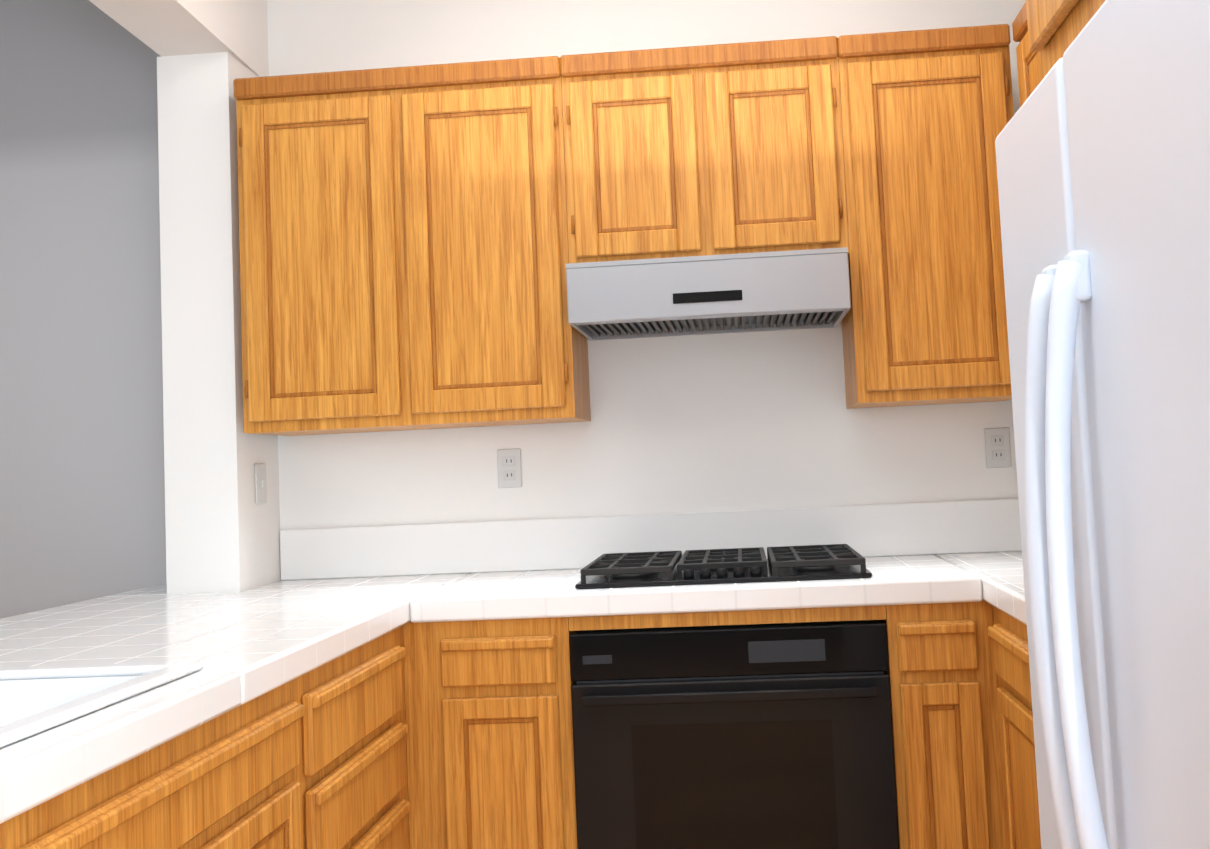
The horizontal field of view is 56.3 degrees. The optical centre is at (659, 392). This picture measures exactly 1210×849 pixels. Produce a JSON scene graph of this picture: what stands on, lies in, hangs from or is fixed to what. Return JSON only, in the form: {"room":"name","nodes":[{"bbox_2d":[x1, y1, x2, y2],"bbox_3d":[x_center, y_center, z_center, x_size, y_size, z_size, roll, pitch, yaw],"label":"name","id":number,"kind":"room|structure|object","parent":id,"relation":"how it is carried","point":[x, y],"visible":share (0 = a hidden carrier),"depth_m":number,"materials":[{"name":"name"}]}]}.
{"room":"kitchen","nodes":[
{"label":"kitchen","id":0,"kind":"room"},
{"bbox_2d":[0,0,1025,618],"bbox_3d":[-2.240,-1.058,3.656,7.506,5.200,0.140,-3,-4,4],"label":"wall","id":1,"kind":"structure","parent":0,"point":[729,422],"depth_m":3.45,"materials":[{"name":"white paint"}]},
{"bbox_2d":[233,56,590,435],"bbox_3d":[-0.699,-0.397,3.259,0.920,0.992,0.349,-3,-4,4],"label":"upper cabinet","id":2,"kind":"object","parent":1,"relation":"attached to","point":[404,249],"visible":0.96,"depth_m":3.09,"materials":[{"name":"brown wood"}]},
{"bbox_2d":[497,448,521,487],"bbox_3d":[-0.450,0.226,3.378,0.072,0.116,0.006,-3,-4,4],"label":"electrical outlet","id":3,"kind":"object","parent":1,"relation":"attached to","point":[509,468],"visible":1,"depth_m":3.38,"materials":[{"name":"white plastic"}]},
{"bbox_2d":[560,36,848,262],"bbox_3d":[0.128,-0.640,3.215,0.756,0.590,0.349,-3,-4,4],"label":"upper cabinet","id":4,"kind":"object","parent":1,"relation":"attached to","point":[720,149],"visible":1,"depth_m":3.05,"materials":[{"name":"brown wood"}]},
{"bbox_2d":[566,247,850,340],"bbox_3d":[0.139,-0.267,3.147,0.735,0.157,0.439,-3,-4,4],"label":"range hood","id":5,"kind":"object","parent":4,"relation":"attached to","point":[726,293],"visible":1,"depth_m":2.94,"materials":[{"name":"silver metal"}]},
{"bbox_2d":[838,24,1013,408],"bbox_3d":[0.742,-0.470,3.161,0.454,0.992,0.349,-3,-4,4],"label":"upper cabinet","id":6,"kind":"object","parent":1,"relation":"attached to","point":[927,115],"visible":0.9,"depth_m":3.00,"materials":[{"name":"brown wood"}]},
{"bbox_2d":[984,427,1011,467],"bbox_3d":[0.984,0.159,3.280,0.072,0.116,0.006,-3,-4,4],"label":"electrical outlet","id":7,"kind":"object","parent":1,"relation":"attached to","point":[997,448],"visible":1,"depth_m":3.28,"materials":[{"name":"white plastic"}]},
{"bbox_3d":[-2.330,1.389,0.506,7.506,0.060,6.140,-3,-4,4],"label":"floor","id":8,"kind":"structure","parent":0,"visible":0},
{"bbox_2d":[0,755,302,848],"bbox_3d":[-0.972,1.024,1.701,0.631,0.690,0.741,-3,-4,4],"label":"base cabinet","id":9,"kind":"object","parent":8,"relation":"on","point":[226,780],"depth_m":1.59,"materials":[{"name":"brown wood"}]},
{"bbox_2d":[157,52,281,593],"bbox_3d":[-1.273,0.257,3.296,0.210,2.445,0.285,-3,-4,4],"label":"column","id":10,"kind":"structure","parent":8,"relation":"on","point":[222,530],"depth_m":3.19,"materials":[{"name":"white paint"}]},
{"bbox_2d":[255,464,266,503],"bbox_3d":[-1.160,0.264,3.291,0.010,0.116,0.072,-3,-4,4],"label":"light switch","id":11,"kind":"object","parent":10,"relation":"attached to","point":[260,484],"visible":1,"depth_m":3.29,"materials":[{"name":"white plastic"}]},
{"bbox_2d":[294,626,410,848],"bbox_3d":[-0.908,0.992,2.575,0.643,0.856,1.004,-3,-4,4],"label":"drawers","id":12,"kind":"object","parent":8,"relation":"on","point":[351,774],"visible":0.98,"depth_m":2.34,"materials":[{"name":"brown wood"}]},
{"bbox_2d":[403,617,579,848],"bbox_3d":[-0.384,0.995,3.004,0.407,0.856,0.650,-3,-4,4],"label":"base cabinet","id":13,"kind":"object","parent":8,"relation":"on","point":[490,746],"visible":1,"depth_m":2.71,"materials":[{"name":"brown wood"}]},
{"bbox_2d":[0,523,431,823],"bbox_3d":[-1.167,0.418,1.764,0.990,0.210,3.297,-3,-4,4],"label":"countertop","id":14,"kind":"structure","parent":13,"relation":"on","point":[306,614],"depth_m":2.26,"materials":[{"name":"white tile"}]},
{"bbox_2d":[0,661,202,748],"bbox_3d":[-1.069,0.532,1.325,0.596,0.228,1.050,-3,-4,4],"label":"sink","id":15,"kind":"object","parent":14,"relation":"in","point":[35,700],"visible":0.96,"depth_m":1.80,"materials":[{"name":"white ceramic"}]},
{"bbox_2d":[568,605,885,630],"bbox_3d":[0.199,0.966,2.981,0.759,0.856,0.617,-3,-4,4],"label":"base cabinet","id":16,"kind":"object","parent":8,"relation":"on","point":[731,618],"visible":0.09,"depth_m":2.70,"materials":[{"name":"brown wood"}]},
{"bbox_2d":[569,620,898,848],"bbox_3d":[0.193,0.926,2.916,0.751,0.700,0.637,-3,-4,4],"label":"oven","id":17,"kind":"object","parent":16,"relation":"in","point":[765,736],"visible":1,"depth_m":2.65,"materials":[{"name":"black glass"}]},
{"bbox_2d":[877,600,1006,848],"bbox_3d":[0.700,0.940,2.930,0.247,0.856,0.650,-3,-4,4],"label":"base cabinet","id":18,"kind":"object","parent":8,"relation":"on","point":[941,673],"visible":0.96,"depth_m":2.63,"materials":[{"name":"brown wood"}]},
{"bbox_2d":[412,498,1018,622],"bbox_3d":[0.411,0.421,2.978,1.993,0.210,0.657,-3,-4,4],"label":"countertop","id":19,"kind":"structure","parent":18,"relation":"on","point":[919,530],"depth_m":3.27,"materials":[{"name":"white tile"}]},
{"bbox_2d":[575,544,871,588],"bbox_3d":[0.170,0.457,3.004,0.725,0.046,0.510,-3,-4,4],"label":"cooktop","id":20,"kind":"object","parent":19,"relation":"in","point":[742,565],"visible":1,"depth_m":2.82,"materials":[{"name":"black metal"}]},
{"bbox_2d":[988,606,1040,848],"bbox_3d":[1.071,0.881,2.256,0.628,0.856,0.552,-3,-4,4],"label":"base cabinet","id":21,"kind":"object","parent":8,"relation":"on","point":[1007,633],"visible":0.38,"depth_m":2.33,"materials":[{"name":"brown wood"}]},
{"bbox_2d":[968,502,1026,624],"bbox_3d":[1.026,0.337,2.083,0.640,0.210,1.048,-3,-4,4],"label":"countertop","id":22,"kind":"structure","parent":21,"relation":"on","point":[997,573],"depth_m":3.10,"materials":[{"name":"white tile"}]},
{"bbox_2d":[995,0,1209,848],"bbox_3d":[0.851,0.414,1.096,0.856,1.664,0.910,-3,-4,4],"label":"refrigerator","id":23,"kind":"object","parent":8,"relation":"on","point":[1102,143],"visible":1,"depth_m":1.16,"materials":[{"name":"white metal"}]},
{"bbox_3d":[1.268,-0.236,0.276,0.140,2.820,6.000,-3,-4,4],"label":"wall","id":24,"kind":"structure","parent":0,"visible":0},
{"bbox_2d":[1012,2,1040,106],"bbox_3d":[1.144,-0.506,2.701,0.404,0.970,0.509,-3,-4,4],"label":"upper cabinet","id":25,"kind":"object","parent":24,"relation":"attached to","point":[1028,67],"visible":0.08,"depth_m":2.84,"materials":[{"name":"brown wood"}]},
{"bbox_2d":[1026,0,1105,80],"bbox_3d":[0.876,-0.782,1.326,0.724,0.565,0.735,-3,-4,4],"label":"upper cabinet","id":26,"kind":"object","parent":24,"relation":"attached to","point":[1055,27],"visible":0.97,"depth_m":1.51,"materials":[{"name":"brown wood"}]},
{"bbox_3d":[-0.186,-1.607,0.530,2.936,0.080,6.140,-3,-4,4],"label":"ceiling","id":27,"kind":"structure","parent":0,"visible":0},
{"bbox_2d":[89,0,268,76],"bbox_3d":[-1.397,-1.333,0.529,0.496,0.395,6.000,-3,-4,4],"label":"beam","id":28,"kind":"structure","parent":27,"relation":"attached to","point":[237,29],"depth_m":3.13,"materials":[{"name":"white paint"}]}
]}

